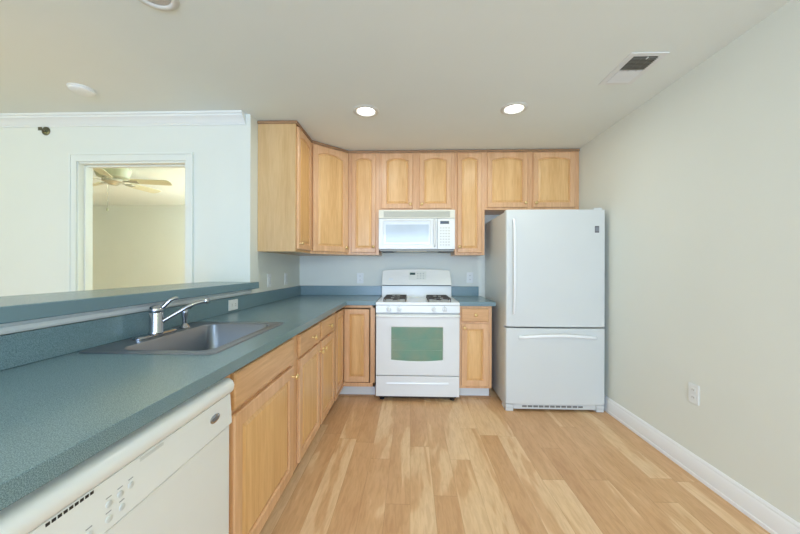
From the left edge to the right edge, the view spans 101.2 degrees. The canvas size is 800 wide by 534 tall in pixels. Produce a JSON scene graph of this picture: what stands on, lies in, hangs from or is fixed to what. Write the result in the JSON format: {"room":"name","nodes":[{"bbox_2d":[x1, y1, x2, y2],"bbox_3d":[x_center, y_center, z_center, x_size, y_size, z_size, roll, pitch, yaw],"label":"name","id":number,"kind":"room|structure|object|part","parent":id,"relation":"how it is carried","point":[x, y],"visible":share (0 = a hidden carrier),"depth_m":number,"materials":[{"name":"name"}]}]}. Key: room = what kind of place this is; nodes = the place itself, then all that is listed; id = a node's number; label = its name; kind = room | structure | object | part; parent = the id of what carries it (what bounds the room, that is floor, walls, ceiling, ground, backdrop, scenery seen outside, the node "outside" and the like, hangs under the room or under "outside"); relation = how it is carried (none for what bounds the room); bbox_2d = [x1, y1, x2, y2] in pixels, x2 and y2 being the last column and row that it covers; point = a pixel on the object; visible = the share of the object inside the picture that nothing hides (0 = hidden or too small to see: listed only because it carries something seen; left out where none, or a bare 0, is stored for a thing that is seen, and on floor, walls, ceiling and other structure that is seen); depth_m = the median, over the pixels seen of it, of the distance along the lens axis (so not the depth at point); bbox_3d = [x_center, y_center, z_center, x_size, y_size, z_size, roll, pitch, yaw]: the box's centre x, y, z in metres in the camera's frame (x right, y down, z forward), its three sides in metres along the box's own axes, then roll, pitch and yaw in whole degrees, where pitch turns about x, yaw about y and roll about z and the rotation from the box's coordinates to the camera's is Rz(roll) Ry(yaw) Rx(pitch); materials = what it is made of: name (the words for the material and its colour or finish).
{"room":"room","nodes":[
{"label":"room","id":0,"kind":"room"},
{"bbox_2d":[0,125,235,296],"bbox_3d":[-4.095,0.008,2.709,5.640,2.413,0.120,0,0,2],"label":"wall","id":1,"kind":"structure","parent":0,"point":[33,164],"depth_m":2.60,"materials":[{"name":"paint"}]},
{"bbox_2d":[38,127,49,134],"bbox_3d":[-2.810,-1.079,2.584,0.068,0.068,0.046,0,0,2],"label":"sprinkler head","id":2,"kind":"object","parent":1,"relation":"attached to","point":[45,130],"visible":1,"depth_m":2.60},
{"bbox_2d":[0,110,245,127],"bbox_3d":[-4.057,-1.156,2.615,5.715,0.084,0.067,0,0,2],"label":"trim","id":3,"kind":"structure","parent":1,"relation":"attached to","point":[211,117],"depth_m":2.55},
{"bbox_2d":[68,152,193,291],"bbox_3d":[-2.111,0.163,2.634,0.998,2.115,0.141,0,0,2],"label":"door frame","id":4,"kind":"structure","parent":1,"relation":"in","point":[80,165],"depth_m":2.59,"materials":[{"name":"paint"}]},
{"bbox_2d":[92,205,184,289],"bbox_3d":[-3.976,0.011,6.387,5.640,2.413,0.100,0,0,2],"label":"wall","id":5,"kind":"structure","parent":0,"point":[134,245],"depth_m":6.37,"materials":[{"name":"paint"}]},
{"bbox_2d":[1,114,299,334],"bbox_3d":[-1.197,0.017,3.320,0.112,2.413,6.050,0,0,2],"label":"wall","id":6,"kind":"structure","parent":0,"point":[252,265],"depth_m":2.57,"materials":[{"name":"paint"}]},
{"bbox_2d":[0,289,251,334],"bbox_3d":[-1.189,0.186,1.417,0.028,0.038,2.245,0,0,2],"label":"trim","id":7,"kind":"structure","parent":6,"relation":"attached to","point":[6,328],"depth_m":1.27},
{"bbox_2d":[0,282,258,323],"bbox_3d":[-1.344,0.141,1.438,0.402,0.051,2.298,0,0,2],"label":"bar ledge","id":8,"kind":"object","parent":6,"relation":"on","point":[16,308],"visible":1,"depth_m":1.32,"materials":[{"name":"blue laminate"}]},
{"bbox_2d":[0,286,300,370],"bbox_3d":[-1.174,0.260,2.003,0.019,0.104,3.338,0,0,2],"label":"backsplash","id":9,"kind":"structure","parent":6,"relation":"attached to","point":[25,347],"depth_m":1.29,"materials":[{"name":"blue laminate"}]},
{"bbox_2d":[228,299,237,310],"bbox_3d":[-1.151,0.261,2.268,0.008,0.072,0.116,0,0,2],"label":"wall outlet","id":10,"kind":"object","parent":6,"relation":"attached to","point":[232,304],"visible":1,"depth_m":2.25,"materials":[{"name":"white plastic"}]},
{"bbox_2d":[267,274,270,286],"bbox_3d":[-1.151,0.118,2.894,0.008,0.116,0.072,0,0,2],"label":"wall switch","id":11,"kind":"object","parent":6,"relation":"attached to","point":[268,275],"visible":1,"depth_m":2.88,"materials":[{"name":"white plastic"}]},
{"bbox_2d":[257,120,311,253],"bbox_3d":[-0.972,-0.656,2.864,0.363,1.059,0.414,0,0,2],"label":"upper cabinet","id":12,"kind":"object","parent":6,"relation":"attached to","point":[284,147],"visible":1,"depth_m":2.67,"materials":[{"name":"brown wood"}]},
{"bbox_3d":[-0.989,-1.174,2.865,0.325,0.022,0.414,0,0,2],"label":"trim","id":13,"kind":"part","parent":12,"relation":"part of","materials":[{"name":"brown wood"}]},
{"bbox_3d":[-0.832,-0.650,2.869,0.018,1.000,0.350,0,0,2],"label":"door","id":14,"kind":"part","parent":12,"relation":"part of","materials":[{"name":"brown wood"}]},
{"bbox_3d":[-0.832,-0.650,2.869,0.014,0.896,0.245,0,0,2],"label":"panel","id":15,"kind":"part","parent":12,"relation":"part of","materials":[{"name":"brown wood"}]},
{"bbox_2d":[284,273,287,284],"bbox_3d":[-1.138,0.118,3.283,0.008,0.116,0.072,0,0,2],"label":"wall switch","id":16,"kind":"object","parent":6,"relation":"attached to","point":[286,274],"visible":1,"depth_m":3.28,"materials":[{"name":"white plastic"}]},
{"bbox_2d":[278,140,351,255],"bbox_3d":[-0.826,-0.655,3.372,0.621,1.059,0.619,0,0,2],"label":"upper cabinet","id":17,"kind":"object","parent":6,"relation":"attached to","point":[330,164],"visible":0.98,"depth_m":3.19,"materials":[{"name":"brown wood"}]},
{"bbox_3d":[-0.674,-0.649,3.205,0.390,1.000,0.018,0,0,-43],"label":"door","id":18,"kind":"part","parent":17,"relation":"part of","materials":[{"name":"brown wood"}]},
{"bbox_3d":[-0.675,-1.173,3.208,0.413,0.022,0.013,0,0,-43],"label":"trim","id":19,"kind":"part","parent":17,"relation":"part of","materials":[{"name":"brown wood"}]},
{"bbox_3d":[-0.675,-0.650,3.205,0.277,0.888,0.013,0,0,-43],"label":"panel","id":20,"kind":"part","parent":17,"relation":"part of","materials":[{"name":"brown wood"}]},
{"bbox_2d":[0,0,790,204],"bbox_3d":[-2.656,-1.245,1.567,8.982,0.100,9.850,0,0,2],"label":"ceiling","id":21,"kind":"structure","parent":0,"point":[438,74],"depth_m":1.89,"materials":[{"name":"paint"}]},
{"bbox_2d":[66,83,96,96],"bbox_3d":[-2.131,-1.178,2.200,0.147,0.028,0.147,0,0,2],"label":"smoke detector","id":22,"kind":"object","parent":21,"relation":"attached to","point":[79,89],"visible":1,"depth_m":2.17,"materials":[{"name":"white plastic"}]},
{"bbox_2d":[93,168,171,210],"bbox_3d":[-3.474,-0.934,4.021,1.226,0.522,1.210,0,0,2],"label":"ceiling fan","id":23,"kind":"object","parent":21,"relation":"hanging from","point":[111,176],"visible":0.92,"depth_m":3.99,"materials":[{"name":"metal"}]},
{"bbox_3d":[-3.292,-1.050,3.620,0.132,0.035,0.440,0,0,-28],"label":"blade","id":24,"kind":"part","parent":23,"relation":"part of","materials":[{"name":"beige wood"}]},
{"bbox_3d":[-3.433,-1.050,4.407,0.132,0.035,0.440,0,0,8],"label":"blade","id":25,"kind":"part","parent":23,"relation":"part of","materials":[{"name":"beige wood"}]},
{"bbox_3d":[-3.077,-1.050,4.064,0.440,0.035,0.132,0,0,-10],"label":"blade","id":26,"kind":"part","parent":23,"relation":"part of","materials":[{"name":"beige wood"}]},
{"bbox_2d":[138,0,179,10],"bbox_3d":[-1.075,-1.185,1.426,0.196,0.009,0.196,0,0,2],"label":"recessed light","id":27,"kind":"object","parent":21,"relation":"in","point":[174,5],"visible":1,"depth_m":1.48,"materials":[{"name":"white metal"}]},
{"bbox_3d":[-1.075,-1.187,1.426,0.132,0.006,0.132,0,0,2],"label":"bulb","id":28,"kind":"part","parent":27,"relation":"part of","materials":[{"name":"white glass"}]},
{"bbox_2d":[353,105,378,116],"bbox_3d":[-0.259,-1.183,2.499,0.196,0.009,0.196,0,0,2],"label":"recessed light","id":29,"kind":"object","parent":21,"relation":"in","point":[360,110],"visible":1,"depth_m":2.49,"materials":[{"name":"white metal"}]},
{"bbox_3d":[-0.259,-1.184,2.499,0.132,0.006,0.132,0,0,2],"label":"bulb","id":30,"kind":"part","parent":29,"relation":"part of","materials":[{"name":"white glass"}]},
{"bbox_2d":[500,102,527,114],"bbox_3d":[0.852,-1.179,2.454,0.196,0.009,0.196,0,0,2],"label":"recessed light","id":31,"kind":"object","parent":21,"relation":"in","point":[513,108],"visible":1,"depth_m":2.44,"materials":[{"name":"white metal"}]},
{"bbox_3d":[0.852,-1.181,2.454,0.132,0.006,0.132,0,0,2],"label":"bulb","id":32,"kind":"part","parent":31,"relation":"part of","materials":[{"name":"white glass"}]},
{"bbox_2d":[599,52,669,84],"bbox_3d":[1.383,-1.176,1.964,0.208,0.013,0.315,0,0,2],"label":"ceiling vent","id":33,"kind":"object","parent":21,"relation":"in","point":[634,65],"visible":1,"depth_m":1.94,"materials":[{"name":"white metal"}]},
{"bbox_2d":[300,215,498,296],"bbox_3d":[0.337,0.021,3.696,2.930,2.413,0.100,0,0,2],"label":"wall","id":34,"kind":"structure","parent":0,"point":[314,270],"depth_m":3.66,"materials":[{"name":"paint"}]},
{"bbox_2d":[301,286,381,294],"bbox_3d":[-0.666,0.262,3.667,0.928,0.104,0.019,0,0,2],"label":"backsplash","id":35,"kind":"structure","parent":34,"relation":"attached to","point":[305,290],"depth_m":3.66,"materials":[{"name":"blue laminate"}]},
{"bbox_2d":[357,273,362,282],"bbox_3d":[-0.444,0.126,3.666,0.072,0.116,0.008,0,0,2],"label":"wall outlet","id":36,"kind":"object","parent":34,"relation":"attached to","point":[359,275],"visible":1,"depth_m":3.67,"materials":[{"name":"white plastic"}]},
{"bbox_2d":[348,151,381,255],"bbox_3d":[-0.365,-0.654,3.483,0.312,1.059,0.368,0,0,2],"label":"upper cabinet","id":37,"kind":"object","parent":34,"relation":"attached to","point":[363,240],"visible":0.98,"depth_m":3.33,"materials":[{"name":"brown wood"}]},
{"bbox_3d":[-0.368,-0.648,3.341,0.248,1.000,0.018,0,0,2],"label":"door","id":38,"kind":"part","parent":37,"relation":"part of","materials":[{"name":"brown wood"}]},
{"bbox_3d":[-0.368,-1.172,3.344,0.312,0.022,0.014,0,0,2],"label":"trim","id":39,"kind":"part","parent":37,"relation":"part of","materials":[{"name":"brown wood"}]},
{"bbox_3d":[-0.368,-0.649,3.341,0.155,0.908,0.014,0,0,2],"label":"panel","id":40,"kind":"part","parent":37,"relation":"part of","materials":[{"name":"brown wood"}]},
{"bbox_2d":[379,150,454,209],"bbox_3d":[0.174,-0.876,3.466,0.765,0.612,0.368,0,0,2],"label":"upper cabinet","id":41,"kind":"object","parent":34,"relation":"attached to","point":[408,179],"visible":0.98,"depth_m":3.32,"materials":[{"name":"brown wood"}]},
{"bbox_3d":[-0.028,-0.870,3.330,0.315,0.554,0.018,0,0,2],"label":"door","id":42,"kind":"part","parent":41,"relation":"part of","materials":[{"name":"brown wood"}]},
{"bbox_3d":[-0.028,-0.871,3.330,0.214,0.454,0.014,0,0,2],"label":"panel","id":43,"kind":"part","parent":41,"relation":"part of","materials":[{"name":"brown wood"}]},
{"bbox_2d":[379,210,454,252],"bbox_3d":[0.171,-0.360,3.430,0.757,0.414,0.437,0,0,2],"label":"microwave","id":44,"kind":"object","parent":41,"relation":"attached to","point":[400,231],"visible":1,"depth_m":3.25,"materials":[{"name":"white plastic"}]},
{"bbox_3d":[0.066,-0.338,3.255,0.461,0.231,0.002,0,0,2],"label":"door glass","id":45,"kind":"part","parent":44,"relation":"part of","materials":[{"name":"white glass"}]},
{"bbox_3d":[0.078,-0.329,3.263,0.580,0.304,0.024,0,0,2],"label":"door","id":46,"kind":"part","parent":44,"relation":"part of","materials":[{"name":"white plastic"}]},
{"bbox_3d":[0.166,-0.526,3.263,0.757,0.084,0.020,0,0,2],"label":"vent panel","id":47,"kind":"part","parent":44,"relation":"part of","materials":[{"name":"beige plastic"}]},
{"bbox_3d":[0.340,-0.333,3.227,0.020,0.278,0.041,0,0,2],"label":"handle","id":48,"kind":"part","parent":44,"relation":"part of","materials":[{"name":"white plastic"}]},
{"bbox_3d":[0.457,-0.328,3.252,0.173,0.304,0.024,0,0,2],"label":"control panel","id":49,"kind":"part","parent":44,"relation":"part of","materials":[{"name":"white plastic"}]},
{"bbox_3d":[0.171,-1.171,3.327,0.765,0.022,0.014,0,0,2],"label":"trim","id":50,"kind":"part","parent":41,"relation":"part of","materials":[{"name":"brown wood"}]},
{"bbox_3d":[0.357,-0.869,3.318,0.322,0.554,0.018,0,0,2],"label":"door","id":51,"kind":"part","parent":41,"relation":"part of","materials":[{"name":"brown wood"}]},
{"bbox_3d":[0.357,-0.870,3.318,0.221,0.454,0.014,0,0,2],"label":"panel","id":52,"kind":"part","parent":41,"relation":"part of","materials":[{"name":"brown wood"}]},
{"bbox_2d":[451,286,478,295],"bbox_3d":[0.715,0.266,3.622,0.299,0.104,0.019,0,0,2],"label":"backsplash","id":53,"kind":"structure","parent":34,"relation":"attached to","point":[455,290],"depth_m":3.61,"materials":[{"name":"blue laminate"}]},
{"bbox_2d":[451,150,484,255],"bbox_3d":[0.708,-0.651,3.448,0.301,1.059,0.368,0,0,2],"label":"upper cabinet","id":54,"kind":"object","parent":34,"relation":"attached to","point":[469,164],"visible":0.98,"depth_m":3.30,"materials":[{"name":"brown wood"}]},
{"bbox_3d":[0.699,-0.645,3.307,0.244,1.000,0.018,0,0,2],"label":"door","id":55,"kind":"part","parent":54,"relation":"part of","materials":[{"name":"brown wood"}]},
{"bbox_3d":[0.699,-0.646,3.307,0.151,0.908,0.014,0,0,2],"label":"panel","id":56,"kind":"part","parent":54,"relation":"part of","materials":[{"name":"brown wood"}]},
{"bbox_3d":[0.705,-1.169,3.309,0.301,0.022,0.014,0,0,2],"label":"trim","id":57,"kind":"part","parent":54,"relation":"part of","materials":[{"name":"brown wood"}]},
{"bbox_2d":[467,272,472,282],"bbox_3d":[0.772,0.117,3.627,0.072,0.116,0.008,0,0,2],"label":"wall outlet","id":58,"kind":"object","parent":34,"relation":"attached to","point":[469,274],"visible":1,"depth_m":3.63,"materials":[{"name":"white plastic"}]},
{"bbox_2d":[485,149,579,214],"bbox_3d":[1.326,-0.877,3.429,0.934,0.604,0.368,0,0,2],"label":"upper cabinet","id":59,"kind":"object","parent":34,"relation":"attached to","point":[515,179],"visible":0.96,"depth_m":3.28,"materials":[{"name":"brown wood"}]},
{"bbox_3d":[1.076,-0.872,3.295,0.298,0.446,0.014,0,0,2],"label":"panel","id":60,"kind":"part","parent":59,"relation":"part of","materials":[{"name":"brown wood"}]},
{"bbox_3d":[1.076,-0.871,3.295,0.399,0.546,0.018,0,0,2],"label":"door","id":61,"kind":"part","parent":59,"relation":"part of","materials":[{"name":"brown wood"}]},
{"bbox_3d":[1.323,-1.168,3.289,0.934,0.022,0.014,0,0,2],"label":"trim","id":62,"kind":"part","parent":59,"relation":"part of","materials":[{"name":"brown wood"}]},
{"bbox_3d":[1.537,-0.870,3.280,0.412,0.546,0.018,0,0,2],"label":"door","id":63,"kind":"part","parent":59,"relation":"part of","materials":[{"name":"brown wood"}]},
{"bbox_3d":[1.537,-0.871,3.280,0.311,0.446,0.014,0,0,2],"label":"panel","id":64,"kind":"part","parent":59,"relation":"part of","materials":[{"name":"brown wood"}]},
{"bbox_2d":[260,387,769,533],"bbox_3d":[-2.663,1.268,1.566,8.982,0.100,9.850,0,0,2],"label":"floor","id":65,"kind":"structure","parent":0,"point":[373,465],"depth_m":1.90,"materials":[{"name":"brown wood"}]},
{"bbox_2d":[0,378,233,533],"bbox_3d":[-0.872,0.787,0.787,0.610,0.861,0.657,0,0,2],"label":"dishwasher","id":66,"kind":"object","parent":65,"relation":"on","point":[170,475],"visible":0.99,"depth_m":0.77,"materials":[{"name":"white plastic"}]},
{"bbox_3d":[-0.593,0.820,0.778,0.018,0.578,0.653,0,0,2],"label":"door","id":67,"kind":"part","parent":66,"relation":"part of","materials":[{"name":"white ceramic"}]},
{"bbox_2d":[225,336,298,533],"bbox_3d":[-0.868,0.788,1.462,0.668,0.870,0.680,0,0,2],"label":"base cabinet","id":68,"kind":"object","parent":65,"relation":"on","point":[261,429],"visible":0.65,"depth_m":1.35,"materials":[{"name":"brown wood"}]},
{"bbox_3d":[-0.576,0.437,1.437,0.018,0.130,0.575,0,0,2],"label":"false drawer","id":69,"kind":"part","parent":68,"relation":"part of","materials":[{"name":"brown wood"}]},
{"bbox_3d":[-0.578,0.804,1.435,0.014,0.449,0.457,0,0,2],"label":"panel","id":70,"kind":"part","parent":68,"relation":"part of","materials":[{"name":"brown wood"}]},
{"bbox_2d":[284,313,334,489],"bbox_3d":[-0.843,0.788,2.260,0.668,0.870,0.913,0,0,2],"label":"base cabinet","id":71,"kind":"object","parent":65,"relation":"on","point":[314,346],"visible":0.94,"depth_m":2.06,"materials":[{"name":"brown wood"}]},
{"bbox_2d":[0,286,381,510],"bbox_3d":[-0.720,0.281,1.998,0.928,0.144,3.358,0,0,2],"label":"countertop","id":72,"kind":"structure","parent":71,"relation":"on","point":[61,406],"depth_m":0.96,"materials":[{"name":"blue laminate"}]},
{"bbox_2d":[132,296,209,340],"bbox_3d":[-1.032,0.222,1.491,0.200,0.172,0.244,0,0,2],"label":"faucet","id":73,"kind":"object","parent":72,"relation":"on","point":[157,320],"visible":1,"depth_m":1.48,"materials":[{"name":"silver metal"}]},
{"bbox_3d":[-1.103,0.302,1.486,0.052,0.011,0.230,0,0,2],"label":"plate","id":74,"kind":"part","parent":73,"relation":"part of","materials":[{"name":"silver metal"}]},
{"bbox_3d":[-1.065,0.171,1.504,0.083,0.071,0.025,0,0,-28],"label":"lever","id":75,"kind":"part","parent":73,"relation":"part of","materials":[{"name":"silver metal"}]},
{"bbox_3d":[-1.018,0.210,1.538,0.188,0.107,0.026,0,0,-35],"label":"spout","id":76,"kind":"part","parent":73,"relation":"part of","materials":[{"name":"silver metal"}]},
{"bbox_2d":[78,322,283,354],"bbox_3d":[-0.910,0.396,1.512,0.510,0.178,0.670,0,0,2],"label":"sink","id":77,"kind":"object","parent":72,"relation":"in","point":[201,338],"visible":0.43,"depth_m":1.57,"materials":[{"name":"silver metal"}]},
{"bbox_2d":[179,307,191,327],"bbox_3d":[-1.095,0.249,1.675,0.052,0.117,0.051,0,0,2],"label":"sprayer","id":78,"kind":"object","parent":77,"relation":"on","point":[184,314],"visible":0.71,"depth_m":1.66,"materials":[{"name":"silver metal"}]},
{"bbox_3d":[-0.557,0.440,2.031,0.018,0.120,0.405,0,0,2],"label":"drawer","id":79,"kind":"part","parent":71,"relation":"part of","materials":[{"name":"brown wood"}]},
{"bbox_3d":[-0.558,0.803,2.029,0.018,0.573,0.410,0,0,2],"label":"door","id":80,"kind":"part","parent":71,"relation":"part of","materials":[{"name":"brown wood"}]},
{"bbox_3d":[-0.558,0.802,2.029,0.014,0.469,0.305,0,0,2],"label":"panel","id":81,"kind":"part","parent":71,"relation":"part of","materials":[{"name":"brown wood"}]},
{"bbox_3d":[-0.543,0.440,2.464,0.018,0.120,0.380,0,0,2],"label":"drawer","id":82,"kind":"part","parent":71,"relation":"part of","materials":[{"name":"brown wood"}]},
{"bbox_3d":[-0.544,0.803,2.463,0.018,0.573,0.380,0,0,2],"label":"door","id":83,"kind":"part","parent":71,"relation":"part of","materials":[{"name":"brown wood"}]},
{"bbox_3d":[-0.544,0.803,2.463,0.014,0.469,0.275,0,0,2],"label":"panel","id":84,"kind":"part","parent":71,"relation":"part of","materials":[{"name":"brown wood"}]},
{"bbox_2d":[327,305,375,414],"bbox_3d":[-0.688,0.789,3.195,0.916,0.870,0.963,0,0,2],"label":"base cabinet","id":85,"kind":"object","parent":65,"relation":"on","point":[355,325],"visible":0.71,"depth_m":3.05,"materials":[{"name":"brown wood"}]},
{"bbox_3d":[-0.536,0.729,2.908,0.018,0.680,0.280,0,0,2],"label":"door","id":86,"kind":"part","parent":85,"relation":"part of","materials":[{"name":"brown wood"}]},
{"bbox_3d":[-0.537,0.729,2.908,0.014,0.580,0.179,0,0,2],"label":"panel","id":87,"kind":"part","parent":85,"relation":"part of","materials":[{"name":"brown wood"}]},
{"bbox_3d":[-0.420,1.218,2.914,0.359,0.014,0.420,0,0,2],"label":"shoe molding","id":88,"kind":"part","parent":85,"relation":"part of","materials":[{"name":"brown wood"}]},
{"bbox_3d":[-0.403,0.729,3.056,0.134,0.580,0.014,0,0,2],"label":"panel","id":89,"kind":"part","parent":85,"relation":"part of","materials":[{"name":"brown wood"}]},
{"bbox_3d":[-0.403,0.729,3.056,0.235,0.680,0.018,0,0,2],"label":"door","id":90,"kind":"part","parent":85,"relation":"part of","materials":[{"name":"brown wood"}]},
{"bbox_2d":[375,269,459,400],"bbox_3d":[0.169,0.625,3.273,0.766,1.205,0.695,0,0,2],"label":"gas range","id":91,"kind":"object","parent":65,"relation":"on","point":[417,316],"visible":1,"depth_m":2.99,"materials":[{"name":"white metal"}]},
{"bbox_3d":[0.159,0.444,2.953,0.766,0.028,0.054,0,0,2],"label":"handle","id":92,"kind":"part","parent":91,"relation":"part of","materials":[{"name":"white metal"}]},
{"bbox_3d":[0.159,1.087,3.001,0.760,0.187,0.031,0,0,2],"label":"drawer","id":93,"kind":"part","parent":91,"relation":"part of","materials":[{"name":"white metal"}]},
{"bbox_3d":[0.159,1.059,2.983,0.562,0.019,0.005,0,0,2],"label":"drawer pull","id":94,"kind":"part","parent":91,"relation":"part of","materials":[{"name":"white metal"}]},
{"bbox_3d":[0.160,0.709,2.999,0.760,0.557,0.036,0,0,2],"label":"oven door","id":95,"kind":"part","parent":91,"relation":"part of","materials":[{"name":"white metal"}]},
{"bbox_3d":[0.161,0.385,3.001,0.762,0.072,0.035,0,0,2],"label":"knob panel","id":96,"kind":"part","parent":91,"relation":"part of","materials":[{"name":"white metal"}]},
{"bbox_2d":[376,296,459,305],"bbox_3d":[0.170,0.334,3.276,0.762,0.028,0.580,0,0,2],"label":"cooktop","id":97,"kind":"object","parent":91,"relation":"in","point":[409,300],"depth_m":3.07,"materials":[{"name":"white metal"}]},
{"bbox_2d":[459,306,491,397],"bbox_3d":[0.710,0.793,3.301,0.309,0.870,0.660,0,0,2],"label":"base cabinet","id":98,"kind":"object","parent":65,"relation":"on","point":[475,357],"visible":0.91,"depth_m":3.01,"materials":[{"name":"brown wood"}]},
{"bbox_2d":[451,286,495,305],"bbox_3d":[0.720,0.286,3.312,0.329,0.144,0.638,0,0,2],"label":"countertop","id":99,"kind":"structure","parent":98,"relation":"on","point":[465,295],"depth_m":3.44,"materials":[{"name":"blue laminate"}]},
{"bbox_3d":[0.703,1.222,3.098,0.309,0.014,0.010,0,0,2],"label":"shoe molding","id":100,"kind":"part","parent":98,"relation":"part of","materials":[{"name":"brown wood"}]},
{"bbox_3d":[0.689,0.441,3.014,0.247,0.119,0.018,0,0,2],"label":"drawer","id":101,"kind":"part","parent":98,"relation":"part of","materials":[{"name":"brown wood"}]},
{"bbox_3d":[0.688,0.807,3.014,0.247,0.573,0.018,0,0,2],"label":"door","id":102,"kind":"part","parent":98,"relation":"part of","materials":[{"name":"brown wood"}]},
{"bbox_3d":[0.688,0.806,3.014,0.142,0.469,0.014,0,0,2],"label":"panel","id":103,"kind":"part","parent":98,"relation":"part of","materials":[{"name":"brown wood"}]},
{"bbox_2d":[485,208,604,411],"bbox_3d":[1.327,0.363,3.136,0.828,1.734,0.876,0,0,2],"label":"refrigerator","id":104,"kind":"object","parent":65,"relation":"on","point":[545,269],"visible":1,"depth_m":2.77,"materials":[{"name":"white metal"}]},
{"bbox_3d":[0.960,-0.003,2.760,0.026,0.815,0.066,0,0,2],"label":"handle","id":105,"kind":"part","parent":104,"relation":"part of","materials":[{"name":"white plastic"}]},
{"bbox_3d":[1.317,0.011,2.806,0.828,0.994,0.080,0,0,2],"label":"fridge door","id":106,"kind":"part","parent":104,"relation":"part of","materials":[{"name":"white metal"}]},
{"bbox_3d":[1.315,0.842,2.805,0.828,0.645,0.080,0,0,2],"label":"freezer door","id":107,"kind":"part","parent":104,"relation":"part of","materials":[{"name":"white metal"}]},
{"bbox_3d":[1.327,0.583,2.740,0.651,0.052,0.084,0,0,2],"label":"handle","id":108,"kind":"part","parent":104,"relation":"part of","materials":[{"name":"white plastic"}]},
{"bbox_2d":[579,0,799,522],"bbox_3d":[1.736,0.023,0.099,0.100,2.413,7.200,0,0,2],"label":"wall","id":109,"kind":"structure","parent":0,"point":[697,187],"depth_m":1.79,"materials":[{"name":"paint"}]},
{"bbox_2d":[688,382,698,405],"bbox_3d":[1.739,0.751,1.944,0.008,0.116,0.072,0,0,2],"label":"wall outlet","id":110,"kind":"object","parent":109,"relation":"attached to","point":[693,390],"visible":1,"depth_m":1.94,"materials":[{"name":"white plastic"}]},
{"bbox_2d":[604,395,799,533],"bbox_3d":[1.674,1.168,0.099,0.018,0.124,6.998,0,0,2],"label":"baseboard","id":111,"kind":"structure","parent":109,"relation":"attached to","point":[770,518],"depth_m":1.82,"materials":[{"name":"white wood"}]}
]}

